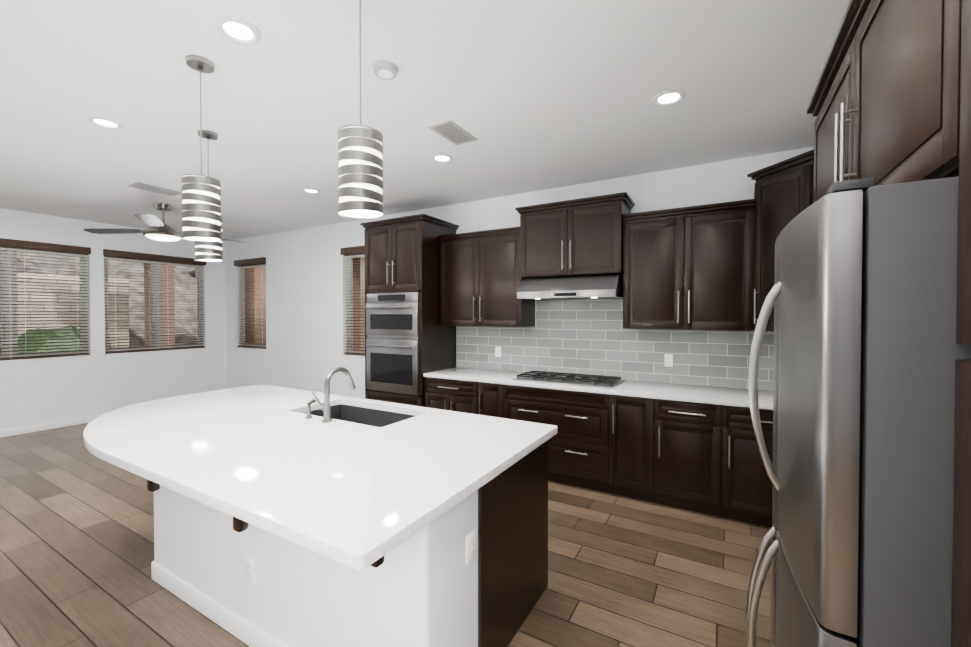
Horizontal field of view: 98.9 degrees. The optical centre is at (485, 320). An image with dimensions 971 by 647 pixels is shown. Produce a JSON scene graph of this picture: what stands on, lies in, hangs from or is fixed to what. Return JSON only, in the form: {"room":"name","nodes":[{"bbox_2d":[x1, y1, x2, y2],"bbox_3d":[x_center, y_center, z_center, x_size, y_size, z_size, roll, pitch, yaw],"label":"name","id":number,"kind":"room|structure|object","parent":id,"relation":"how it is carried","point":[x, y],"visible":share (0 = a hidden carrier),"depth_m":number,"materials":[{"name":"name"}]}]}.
{"room":"kitchen","nodes":[
{"label":"kitchen","id":0,"kind":"room"},
{"bbox_2d":[0,208,225,429],"bbox_3d":[-6.975,0.049,3.949,0.160,2.900,8.870,0,1,30],"label":"wall","id":1,"kind":"structure","parent":0,"point":[98,381],"depth_m":6.08,"materials":[{"name":"paint"}]},
{"bbox_2d":[16,400,23,409],"bbox_3d":[-6.048,1.099,5.398,0.007,0.116,0.072,0,1,30],"label":"outlet","id":2,"kind":"object","parent":1,"relation":"attached to","point":[19,405],"visible":1,"depth_m":5.39,"materials":[{"name":"white plastic"}]},
{"bbox_2d":[0,247,90,362],"bbox_3d":[-6.136,-0.225,5.354,0.142,1.510,1.530,0,1,30],"label":"window","id":3,"kind":"structure","parent":1,"relation":"in","point":[8,253],"depth_m":5.40,"materials":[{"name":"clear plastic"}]},
{"bbox_2d":[0,238,90,360],"bbox_3d":[-6.098,-0.267,5.332,0.092,1.546,1.550,0,1,30],"label":"window blind","id":4,"kind":"object","parent":3,"relation":"attached to","point":[32,245],"visible":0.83,"depth_m":5.60,"materials":[{"name":"brown wood"}]},
{"bbox_2d":[0,413,104,437],"bbox_3d":[-6.890,1.450,3.937,0.018,0.100,8.520,0,1,30],"label":"baseboard","id":5,"kind":"structure","parent":1,"relation":"attached to","point":[42,426],"depth_m":5.59,"materials":[{"name":"white wood"}]},
{"bbox_2d":[104,257,205,355],"bbox_3d":[-5.330,-0.245,6.748,0.142,1.510,1.370,0,1,30],"label":"window","id":6,"kind":"structure","parent":1,"relation":"in","point":[157,288],"depth_m":6.74,"materials":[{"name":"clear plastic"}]},
{"bbox_2d":[103,249,205,353],"bbox_3d":[-5.293,-0.287,6.726,0.092,1.546,1.390,0,1,30],"label":"window blind","id":7,"kind":"object","parent":6,"relation":"attached to","point":[143,256],"visible":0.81,"depth_m":6.64,"materials":[{"name":"brown wood"}]},
{"bbox_2d":[0,423,771,646],"bbox_3d":[-2.014,1.599,1.103,11.620,0.120,8.870,0,1,30],"label":"floor","id":8,"kind":"structure","parent":0,"point":[76,537],"depth_m":2.53,"materials":[{"name":"brown wood"}]},
{"bbox_2d":[102,439,548,646],"bbox_3d":[-0.871,1.083,2.303,2.054,0.879,1.478,0,1,30],"label":"kitchen island","id":9,"kind":"object","parent":8,"relation":"on","point":[473,577],"depth_m":1.82,"materials":[{"name":"paint"}]},
{"bbox_2d":[83,385,557,574],"bbox_3d":[-1.201,0.620,2.455,2.880,0.040,1.490,0,1,30],"label":"island countertop","id":10,"kind":"structure","parent":9,"relation":"on","point":[347,480],"depth_m":1.86,"materials":[{"name":"white stone"}]},
{"bbox_2d":[305,367,355,422],"bbox_3d":[-0.971,0.441,2.572,0.222,0.315,0.268,0,1,30],"label":"faucet","id":11,"kind":"object","parent":10,"relation":"on","point":[309,418],"depth_m":2.48,"materials":[{"name":"silver metal"}]},
{"bbox_2d":[304,404,414,426],"bbox_3d":[-0.841,0.742,2.740,0.848,0.210,0.448,0,1,30],"label":"sink","id":12,"kind":"object","parent":10,"relation":"in","point":[376,416],"depth_m":2.99,"materials":[{"name":"grey metal"}]},
{"bbox_2d":[360,214,458,406],"bbox_3d":[-0.914,0.168,4.954,0.948,2.635,0.746,0,1,30],"label":"tall cabinet","id":13,"kind":"object","parent":8,"relation":"on","point":[410,341],"visible":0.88,"depth_m":4.67,"materials":[{"name":"brown wood"}]},
{"bbox_2d":[424,379,470,412],"bbox_3d":[-0.191,1.050,4.609,0.740,0.880,0.633,0,1,30],"label":"base cabinet","id":14,"kind":"object","parent":8,"relation":"on","point":[445,394],"depth_m":4.35,"materials":[{"name":"brown wood"}]},
{"bbox_2d":[471,383,494,416],"bbox_3d":[0.182,1.053,4.394,0.360,0.880,0.633,0,1,30],"label":"base cabinet","id":15,"kind":"object","parent":8,"relation":"on","point":[482,394],"depth_m":4.14,"materials":[{"name":"brown wood"}]},
{"bbox_2d":[495,383,606,491],"bbox_3d":[0.770,1.058,4.053,1.120,0.880,0.633,0,1,30],"label":"base cabinet","id":16,"kind":"object","parent":8,"relation":"on","point":[577,454],"depth_m":3.71,"materials":[{"name":"brown wood"}]},
{"bbox_2d":[423,367,772,410],"bbox_3d":[0.980,0.599,3.918,3.448,0.039,0.646,0,1,30],"label":"countertop","id":17,"kind":"structure","parent":16,"relation":"on","point":[637,388],"depth_m":3.68,"materials":[{"name":"white stone"}]},
{"bbox_2d":[513,371,624,387],"bbox_3d":[0.812,0.555,4.034,0.955,0.044,0.520,0,1,30],"label":"cooktop","id":18,"kind":"object","parent":17,"relation":"in","point":[585,380],"depth_m":3.91,"materials":[{"name":"black metal"}]},
{"bbox_2d":[607,395,642,499],"bbox_3d":[1.385,1.063,3.698,0.420,0.880,0.633,0,1,30],"label":"base cabinet","id":19,"kind":"object","parent":8,"relation":"on","point":[624,413],"depth_m":3.47,"materials":[{"name":"brown wood"}]},
{"bbox_2d":[643,399,710,513],"bbox_3d":[1.723,1.066,3.503,0.600,0.880,0.633,0,1,30],"label":"base cabinet","id":20,"kind":"object","parent":8,"relation":"on","point":[676,436],"depth_m":3.27,"materials":[{"name":"brown wood"}]},
{"bbox_2d":[711,403,772,526],"bbox_3d":[2.177,1.069,3.240,0.690,0.880,0.633,0,1,30],"label":"base cabinet","id":21,"kind":"object","parent":8,"relation":"on","point":[741,487],"depth_m":3.06,"materials":[{"name":"brown wood"}]},
{"bbox_2d":[746,176,970,646],"bbox_3d":[1.204,0.630,1.053,0.912,1.820,0.910,0,1,30],"label":"fridge","id":22,"kind":"object","parent":8,"relation":"on","point":[861,298],"visible":1,"depth_m":0.80,"materials":[{"name":"grey metal"}]},
{"bbox_2d":[951,0,970,646],"bbox_3d":[0.855,0.203,0.170,0.691,2.700,0.949,0,1,30],"label":"pantry cabinet","id":23,"kind":"object","parent":8,"relation":"on","point":[961,607],"visible":1,"depth_m":0.71,"materials":[{"name":"brown wood"}]},
{"bbox_2d":[0,0,849,240],"bbox_3d":[-2.014,-1.420,1.060,11.620,0.120,8.870,0,1,30],"label":"ceiling","id":24,"kind":"structure","parent":0,"point":[533,95],"depth_m":2.55,"materials":[{"name":"paint"}]},
{"bbox_2d":[87,116,123,128],"bbox_3d":[-2.657,-1.380,2.905,0.190,0.012,0.190,0,1,30],"label":"recessed light","id":25,"kind":"object","parent":24,"relation":"in","point":[104,122],"visible":1,"depth_m":2.90,"materials":[{"name":"grey"}]},
{"bbox_2d":[128,182,180,195],"bbox_3d":[-3.523,-1.403,4.445,0.240,0.008,0.420,0,1,30],"label":"ceiling vent","id":26,"kind":"object","parent":24,"relation":"in","point":[151,188],"visible":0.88,"depth_m":4.43,"materials":[{"name":"grey metal"}]},
{"bbox_2d":[83,203,245,242],"bbox_3d":[-3.860,-1.200,5.275,1.729,0.438,1.527,0,1,30],"label":"ceiling fan","id":27,"kind":"object","parent":24,"relation":"hanging from","point":[159,230],"visible":0.94,"depth_m":5.01,"materials":[{"name":"silver metal"}]},
{"bbox_2d":[181,55,220,240],"bbox_3d":[-1.521,-0.903,2.220,0.176,0.946,0.176,0,1,30],"label":"pendant light","id":28,"kind":"object","parent":24,"relation":"hanging from","point":[201,205],"visible":1,"depth_m":2.16,"materials":[{"name":"silver metal"}]},
{"bbox_2d":[194,130,222,260],"bbox_3d":[-2.060,-0.915,3.086,0.176,0.946,0.176,0,1,30],"label":"pendant light","id":29,"kind":"object","parent":24,"relation":"hanging from","point":[208,251],"visible":0.52,"depth_m":3.04,"materials":[{"name":"silver metal"}]},
{"bbox_2d":[215,16,260,44],"bbox_3d":[-1.169,-1.367,1.964,0.190,0.012,0.190,0,1,30],"label":"recessed light","id":30,"kind":"object","parent":24,"relation":"in","point":[237,30],"visible":1,"depth_m":1.96,"materials":[{"name":"grey"}]},
{"bbox_2d":[301,188,319,193],"bbox_3d":[-1.889,-1.402,4.494,0.190,0.012,0.190,0,1,30],"label":"recessed light","id":31,"kind":"object","parent":24,"relation":"in","point":[311,190],"visible":0.96,"depth_m":4.48,"materials":[{"name":"grey"}]},
{"bbox_2d":[338,0,382,217],"bbox_3d":[-0.501,-0.895,1.666,0.176,0.946,0.176,0,1,30],"label":"pendant light","id":32,"kind":"object","parent":24,"relation":"hanging from","point":[360,170],"visible":1,"depth_m":1.60,"materials":[{"name":"silver metal"}]},
{"bbox_2d":[373,60,397,79],"bbox_3d":[-0.546,-1.359,2.262,0.136,0.036,0.136,0,1,30],"label":"smoke detector","id":33,"kind":"object","parent":24,"relation":"attached to","point":[385,70],"visible":1,"depth_m":2.23,"materials":[{"name":"grey plastic"}]},
{"bbox_2d":[431,154,452,162],"bbox_3d":[-0.373,-1.389,3.560,0.190,0.012,0.190,0,1,30],"label":"recessed light","id":34,"kind":"object","parent":24,"relation":"in","point":[442,158],"visible":1,"depth_m":3.55,"materials":[{"name":"white"}]},
{"bbox_2d":[428,121,477,144],"bbox_3d":[-0.236,-1.384,3.077,0.200,0.008,0.360,0,1,30],"label":"ceiling vent","id":35,"kind":"object","parent":24,"relation":"in","point":[452,132],"visible":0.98,"depth_m":3.06,"materials":[{"name":"grey metal"}]},
{"bbox_2d":[652,89,685,105],"bbox_3d":[1.135,-1.375,2.573,0.190,0.012,0.190,0,1,30],"label":"recessed light","id":36,"kind":"object","parent":24,"relation":"in","point":[669,97],"visible":1,"depth_m":2.56,"materials":[{"name":"grey"}]},
{"bbox_2d":[225,146,813,398],"bbox_3d":[-0.856,0.028,5.442,8.940,2.900,0.160,0,1,30],"label":"wall","id":37,"kind":"structure","parent":0,"point":[306,303],"depth_m":6.20,"materials":[{"name":"paint"}]},
{"bbox_2d":[234,257,265,350],"bbox_3d":[-4.057,-0.282,7.253,0.920,1.570,0.160,0,1,30],"label":"window blind","id":38,"kind":"object","parent":37,"relation":"attached to","point":[244,264],"visible":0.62,"depth_m":7.30,"materials":[{"name":"brown wood"}]},
{"bbox_2d":[340,245,364,357],"bbox_3d":[-1.667,-0.263,5.872,0.920,1.570,0.160,0,1,30],"label":"window blind","id":39,"kind":"object","parent":37,"relation":"attached to","point":[350,253],"visible":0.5,"depth_m":6.02,"materials":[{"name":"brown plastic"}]},
{"bbox_2d":[438,226,534,326],"bbox_3d":[0.019,-0.450,4.606,1.074,1.020,0.392,0,1,30],"label":"upper cabinet","id":40,"kind":"object","parent":37,"relation":"attached to","point":[481,279],"visible":0.88,"depth_m":4.46,"materials":[{"name":"brown wood"}]},
{"bbox_2d":[515,192,634,277],"bbox_3d":[0.866,-0.783,4.083,1.078,0.700,0.442,0,1,30],"label":"upper cabinet","id":41,"kind":"object","parent":37,"relation":"attached to","point":[582,236],"visible":1,"depth_m":3.90,"materials":[{"name":"brown wood"}]},
{"bbox_2d":[517,273,622,299],"bbox_3d":[0.846,-0.319,4.055,0.950,0.222,0.503,0,1,30],"label":"range hood","id":42,"kind":"object","parent":41,"relation":"attached to","point":[593,286],"visible":0.96,"depth_m":3.85,"materials":[{"name":"silver metal"}]},
{"bbox_2d":[456,299,773,390],"bbox_3d":[1.140,0.180,4.189,3.448,0.789,0.008,0,1,30],"label":"backsplash","id":43,"kind":"structure","parent":37,"relation":"attached to","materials":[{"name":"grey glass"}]},
{"bbox_2d":[495,347,500,356],"bbox_3d":[0.144,0.358,4.758,0.072,0.116,0.007,0,1,30],"label":"outlet","id":44,"kind":"object","parent":43,"relation":"attached to","point":[497,351],"visible":1,"depth_m":4.76,"materials":[{"name":"white plastic"}]},
{"bbox_2d":[664,354,672,366],"bbox_3d":[1.702,0.371,3.857,0.072,0.116,0.007,0,1,30],"label":"outlet","id":45,"kind":"object","parent":43,"relation":"attached to","point":[668,360],"visible":1,"depth_m":3.85,"materials":[{"name":"white plastic"}]},
{"bbox_2d":[622,199,755,330],"bbox_3d":[1.723,-0.436,3.621,1.039,1.020,0.392,0,1,30],"label":"upper cabinet","id":46,"kind":"object","parent":37,"relation":"attached to","point":[689,268],"visible":0.96,"depth_m":3.45,"materials":[{"name":"brown wood"}]},
{"bbox_2d":[747,149,813,330],"bbox_3d":[2.349,-0.533,3.084,0.691,1.230,0.692,0,1,30],"label":"upper cabinet","id":47,"kind":"object","parent":37,"relation":"attached to","point":[783,193],"visible":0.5,"depth_m":3.08,"materials":[{"name":"brown wood"}]},
{"label":"outside","id":48,"kind":"structure","parent":0,"visible":0},
{"bbox_3d":[-6.086,1.641,9.146,40.000,0.170,34.000,0,1,30],"label":"ground","id":49,"kind":"structure","parent":48,"visible":0},
{"bbox_2d":[0,325,110,353],"bbox_3d":[-8.270,0.828,8.076,2.061,1.488,2.504,0,1,30],"label":"bush","id":50,"kind":"object","parent":49,"relation":"on","point":[43,341],"depth_m":7.62,"materials":[{"name":"green plant"}]},
{"bbox_2d":[0,273,128,347],"bbox_3d":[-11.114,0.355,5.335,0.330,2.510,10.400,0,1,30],"label":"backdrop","id":51,"kind":"object","parent":49,"relation":"on","point":[73,282],"depth_m":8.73,"materials":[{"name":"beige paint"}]},
{"bbox_2d":[17,252,196,346],"bbox_3d":[-14.735,-1.948,8.321,9.000,7.471,24.000,0,1,30],"label":"hill","id":52,"kind":"structure","parent":49,"relation":"on","point":[64,263],"depth_m":12.01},
{"bbox_2d":[144,263,265,346],"bbox_3d":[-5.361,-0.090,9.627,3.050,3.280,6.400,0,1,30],"label":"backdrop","id":53,"kind":"object","parent":49,"relation":"on","point":[250,274],"depth_m":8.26,"materials":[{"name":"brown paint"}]},
{"bbox_2d":[195,257,364,349],"bbox_3d":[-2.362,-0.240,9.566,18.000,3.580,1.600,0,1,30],"label":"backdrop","id":54,"kind":"object","parent":49,"relation":"on","point":[361,264],"depth_m":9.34,"materials":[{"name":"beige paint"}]},
{"bbox_3d":[3.066,0.094,0.778,2.520,2.900,4.310,0,1,30],"label":"wall","id":55,"kind":"structure","parent":0,"visible":0},
{"bbox_2d":[807,0,961,202],"bbox_3d":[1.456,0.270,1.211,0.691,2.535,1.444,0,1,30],"label":"upper cabinet","id":56,"kind":"object","parent":55,"relation":"attached to","point":[884,106],"visible":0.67,"depth_m":1.04,"materials":[{"name":"brown wood"}]}
]}

